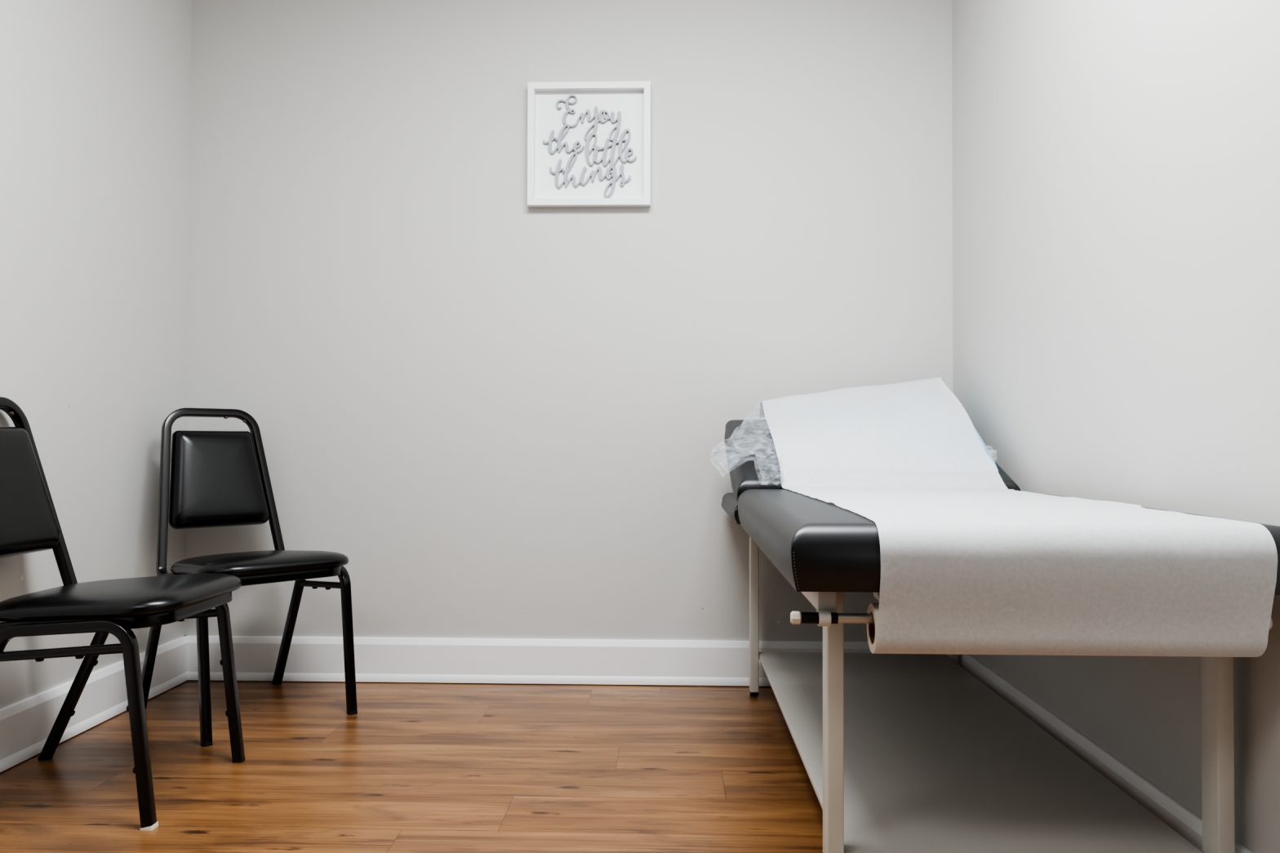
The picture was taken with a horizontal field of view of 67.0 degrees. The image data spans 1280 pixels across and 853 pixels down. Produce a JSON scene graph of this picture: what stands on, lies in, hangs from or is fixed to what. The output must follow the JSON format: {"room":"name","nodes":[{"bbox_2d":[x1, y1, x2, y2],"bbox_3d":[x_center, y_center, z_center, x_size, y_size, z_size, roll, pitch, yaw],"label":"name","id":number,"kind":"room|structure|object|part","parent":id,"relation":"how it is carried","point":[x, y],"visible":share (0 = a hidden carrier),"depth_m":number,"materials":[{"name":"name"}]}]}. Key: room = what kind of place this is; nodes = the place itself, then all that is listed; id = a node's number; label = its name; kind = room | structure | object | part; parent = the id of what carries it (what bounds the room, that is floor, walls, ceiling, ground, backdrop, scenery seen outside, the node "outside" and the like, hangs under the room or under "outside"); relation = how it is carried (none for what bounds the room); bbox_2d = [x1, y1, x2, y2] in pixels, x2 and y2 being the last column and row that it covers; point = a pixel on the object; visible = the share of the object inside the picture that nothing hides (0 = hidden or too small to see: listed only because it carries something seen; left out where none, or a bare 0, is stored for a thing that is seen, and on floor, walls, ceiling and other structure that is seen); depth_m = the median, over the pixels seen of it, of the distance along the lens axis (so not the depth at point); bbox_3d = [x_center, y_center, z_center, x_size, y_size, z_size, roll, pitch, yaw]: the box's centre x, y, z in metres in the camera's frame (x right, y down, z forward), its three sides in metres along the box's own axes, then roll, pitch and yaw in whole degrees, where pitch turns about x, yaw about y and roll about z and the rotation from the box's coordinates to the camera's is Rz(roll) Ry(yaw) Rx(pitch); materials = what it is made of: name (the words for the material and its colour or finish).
{"room":"examination room","nodes":[
{"label":"examination room","id":0,"kind":"room"},
{"bbox_2d":[0,0,191,709],"bbox_3d":[-1.586,-0.471,0.282,0.100,2.560,5.651,0,-1,2],"label":"wall","id":1,"kind":"structure","parent":0,"point":[95,95],"depth_m":2.59,"materials":[{"name":"paint"}]},
{"bbox_2d":[0,635,187,772],"bbox_3d":[-1.528,0.689,0.261,0.023,0.138,5.651,0,-1,2],"label":"baseboard","id":2,"kind":"structure","parent":1,"relation":"attached to","point":[26,725],"depth_m":2.52,"materials":[{"name":"paint"}]},
{"bbox_2d":[0,680,822,852],"bbox_3d":[-0.325,0.762,0.223,2.430,0.001,5.651,0,-1,2],"label":"floor","id":3,"kind":"structure","parent":0,"point":[419,767],"depth_m":2.19,"materials":[{"name":"brown wood"}]},
{"bbox_2d":[0,396,244,831],"bbox_3d":[-1.196,0.362,2.109,0.546,0.860,0.422,0,-1,2],"label":"chair","id":4,"kind":"object","parent":3,"relation":"on","point":[29,522],"visible":1,"depth_m":2.05,"materials":[{"name":"black leather"}]},
{"bbox_3d":[-1.291,0.587,1.909,0.294,0.401,0.022,0,-1,2],"label":"leg","id":5,"kind":"part","parent":4,"relation":"part of","materials":[{"name":"black metal"}]},
{"bbox_3d":[-1.397,0.142,2.118,0.106,0.284,0.289,0,-1,2],"label":"backrest","id":6,"kind":"part","parent":4,"relation":"part of","materials":[{"name":"black leather"}]},
{"bbox_3d":[-1.335,0.176,2.116,0.267,0.488,0.375,0,-1,2],"label":"frame","id":7,"kind":"part","parent":4,"relation":"part of","materials":[{"name":"black metal"}]},
{"bbox_3d":[-1.280,0.594,2.307,0.294,0.401,0.022,0,-1,2],"label":"leg","id":8,"kind":"part","parent":4,"relation":"part of","materials":[{"name":"black metal"}]},
{"bbox_3d":[-1.048,0.583,1.903,0.194,0.404,0.022,0,-1,2],"label":"leg","id":9,"kind":"part","parent":4,"relation":"part of","materials":[{"name":"black metal"}]},
{"bbox_3d":[-1.143,0.368,2.108,0.440,0.066,0.406,0,-1,2],"label":"seat","id":10,"kind":"part","parent":4,"relation":"part of","materials":[{"name":"black leather"}]},
{"bbox_3d":[-1.075,0.397,2.105,0.260,0.043,0.364,0,-1,2],"label":"seat frame","id":11,"kind":"part","parent":4,"relation":"part of","materials":[{"name":"black metal"}]},
{"bbox_3d":[-1.037,0.590,2.300,0.194,0.404,0.022,0,-1,2],"label":"leg","id":12,"kind":"part","parent":4,"relation":"part of","materials":[{"name":"black metal"}]},
{"bbox_2d":[141,408,357,746],"bbox_3d":[-1.113,0.373,2.733,0.546,0.860,0.421,-1,-1,45],"label":"chair","id":13,"kind":"object","parent":3,"relation":"on","point":[218,478],"visible":0.79,"depth_m":2.79,"materials":[{"name":"black leather"}]},
{"bbox_3d":[-1.317,0.599,2.650,0.294,0.401,0.022,-1,-1,44],"label":"leg","id":14,"kind":"part","parent":13,"relation":"part of","materials":[{"name":"black metal"}]},
{"bbox_3d":[-1.144,0.592,2.480,0.194,0.404,0.022,-1,-1,44],"label":"leg","id":15,"kind":"part","parent":13,"relation":"part of","materials":[{"name":"black metal"}]},
{"bbox_3d":[-1.256,0.155,2.878,0.106,0.284,0.289,-1,-1,44],"label":"backrest","id":16,"kind":"part","parent":13,"relation":"part of","materials":[{"name":"black leather"}]},
{"bbox_3d":[-1.212,0.189,2.834,0.267,0.488,0.375,-1,-1,44],"label":"frame","id":17,"kind":"part","parent":13,"relation":"part of","materials":[{"name":"black metal"}]},
{"bbox_3d":[-1.075,0.378,2.696,0.440,0.066,0.406,-1,-1,44],"label":"seat","id":18,"kind":"part","parent":13,"relation":"part of","materials":[{"name":"black leather"}]},
{"bbox_3d":[-1.027,0.406,2.647,0.260,0.043,0.364,-1,-1,44],"label":"seat frame","id":19,"kind":"part","parent":13,"relation":"part of","materials":[{"name":"black metal"}]},
{"bbox_3d":[-1.038,0.605,2.934,0.294,0.401,0.022,-1,-1,45],"label":"leg","id":20,"kind":"part","parent":13,"relation":"part of","materials":[{"name":"black metal"}]},
{"bbox_3d":[-0.865,0.598,2.764,0.194,0.404,0.022,-1,-1,45],"label":"leg","id":21,"kind":"part","parent":13,"relation":"part of","materials":[{"name":"black metal"}]},
{"bbox_2d":[721,419,1279,852],"bbox_3d":[0.581,0.382,2.148,0.721,0.828,1.684,0,-1,2],"label":"exam table","id":22,"kind":"object","parent":3,"relation":"on","point":[898,753],"visible":0.48,"depth_m":1.73,"materials":[{"name":"plastic"}]},
{"bbox_3d":[0.343,0.525,2.911,0.026,0.538,0.047,0,-1,2],"label":"leg","id":23,"kind":"part","parent":22,"relation":"part of","materials":[{"name":"beige metal"}]},
{"bbox_3d":[0.292,0.262,2.178,0.027,0.036,1.590,0,-1,2],"label":"rail","id":24,"kind":"part","parent":22,"relation":"part of","materials":[{"name":"beige metal"}]},
{"bbox_2d":[790,611,874,624],"bbox_3d":[0.544,0.273,1.365,0.660,0.019,0.019,0,-1,2],"label":"rod","id":25,"kind":"object","parent":22,"relation":"attached to","point":[796,617],"visible":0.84,"depth_m":1.37,"materials":[{"name":"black metal"}]},
{"bbox_3d":[0.300,0.502,1.502,0.026,0.538,0.047,0,-1,2],"label":"leg","id":26,"kind":"part","parent":22,"relation":"part of","materials":[{"name":"beige metal"}]},
{"bbox_2d":[713,420,995,476],"bbox_3d":[0.555,-0.005,2.641,0.740,0.323,0.592,0,-1,2],"label":"plastic bag","id":27,"kind":"object","parent":22,"relation":"on","point":[749,420],"visible":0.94,"depth_m":2.54,"materials":[{"name":"grey"}]},
{"bbox_3d":[0.591,0.242,1.406,0.499,0.022,0.038,0,-1,2],"label":"cross rail","id":28,"kind":"part","parent":22,"relation":"part of","materials":[{"name":"beige metal"}]},
{"bbox_3d":[0.929,0.527,2.893,0.026,0.538,0.047,0,-1,2],"label":"leg","id":29,"kind":"part","parent":22,"relation":"part of","materials":[{"name":"beige metal"}]},
{"bbox_2d":[759,652,1203,852],"bbox_3d":[0.614,0.676,2.173,0.558,0.012,1.484,0,-1,2],"label":"shelf","id":30,"kind":"object","parent":22,"relation":"attached to","point":[935,761],"depth_m":1.87,"materials":[{"name":"laminate"}]},
{"bbox_2d":[973,425,998,471],"bbox_3d":[0.642,0.002,2.672,0.551,0.230,0.490,0,-1,2],"label":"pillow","id":31,"kind":"object","parent":22,"relation":"on","point":[988,452],"visible":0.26,"depth_m":2.52,"materials":[{"name":"white fabric"}]},
{"bbox_3d":[0.574,0.188,1.840,0.715,0.098,1.061,0,-1,2],"label":"mattress","id":32,"kind":"part","parent":22,"relation":"part of","materials":[{"name":"leather"}]},
{"bbox_2d":[759,377,1277,657],"bbox_3d":[0.619,0.086,2.132,0.588,0.497,1.666,0,-1,2],"label":"paper","id":33,"kind":"object","parent":22,"relation":"on","point":[971,563],"visible":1,"depth_m":1.33,"materials":[{"name":"white paper"}]},
{"bbox_3d":[0.886,0.503,1.484,0.026,0.538,0.047,0,-1,2],"label":"leg","id":34,"kind":"part","parent":22,"relation":"part of","materials":[{"name":"beige metal"}]},
{"bbox_2d":[184,0,952,641],"bbox_3d":[-0.233,-0.420,3.117,2.630,2.560,0.100,0,-1,2],"label":"wall","id":35,"kind":"structure","parent":0,"point":[507,418],"depth_m":3.07,"materials":[{"name":"paint"}]},
{"bbox_2d":[186,635,871,686],"bbox_3d":[-0.238,0.739,3.036,2.430,0.138,0.023,0,-1,2],"label":"baseboard","id":36,"kind":"structure","parent":35,"relation":"attached to","point":[309,659],"depth_m":3.04,"materials":[{"name":"paint"}]},
{"bbox_3d":[-0.157,-1.091,3.070,0.005,0.005,0.016,0,-1,2],"label":"nail","id":37,"kind":"object","parent":35,"relation":"attached to","visible":0},
{"bbox_2d":[527,80,650,207],"bbox_3d":[-0.160,-0.891,3.056,0.387,0.389,0.031,0,-1,2],"label":"framed sign","id":38,"kind":"object","parent":37,"relation":"hanging from","point":[588,143],"visible":1,"depth_m":3.06,"materials":[{"name":"white paint"}]},
{"bbox_2d":[951,0,1279,852],"bbox_3d":[0.943,-0.465,0.204,0.100,2.560,5.651,0,-1,2],"label":"wall","id":39,"kind":"structure","parent":0,"point":[1116,163],"depth_m":1.86,"materials":[{"name":"paint"}]},
{"bbox_2d":[957,654,1252,852],"bbox_3d":[0.878,0.694,0.187,0.023,0.138,5.651,0,-1,2],"label":"baseboard","id":40,"kind":"structure","parent":39,"relation":"attached to","point":[1185,822],"depth_m":1.95,"materials":[{"name":"paint"}]}
]}

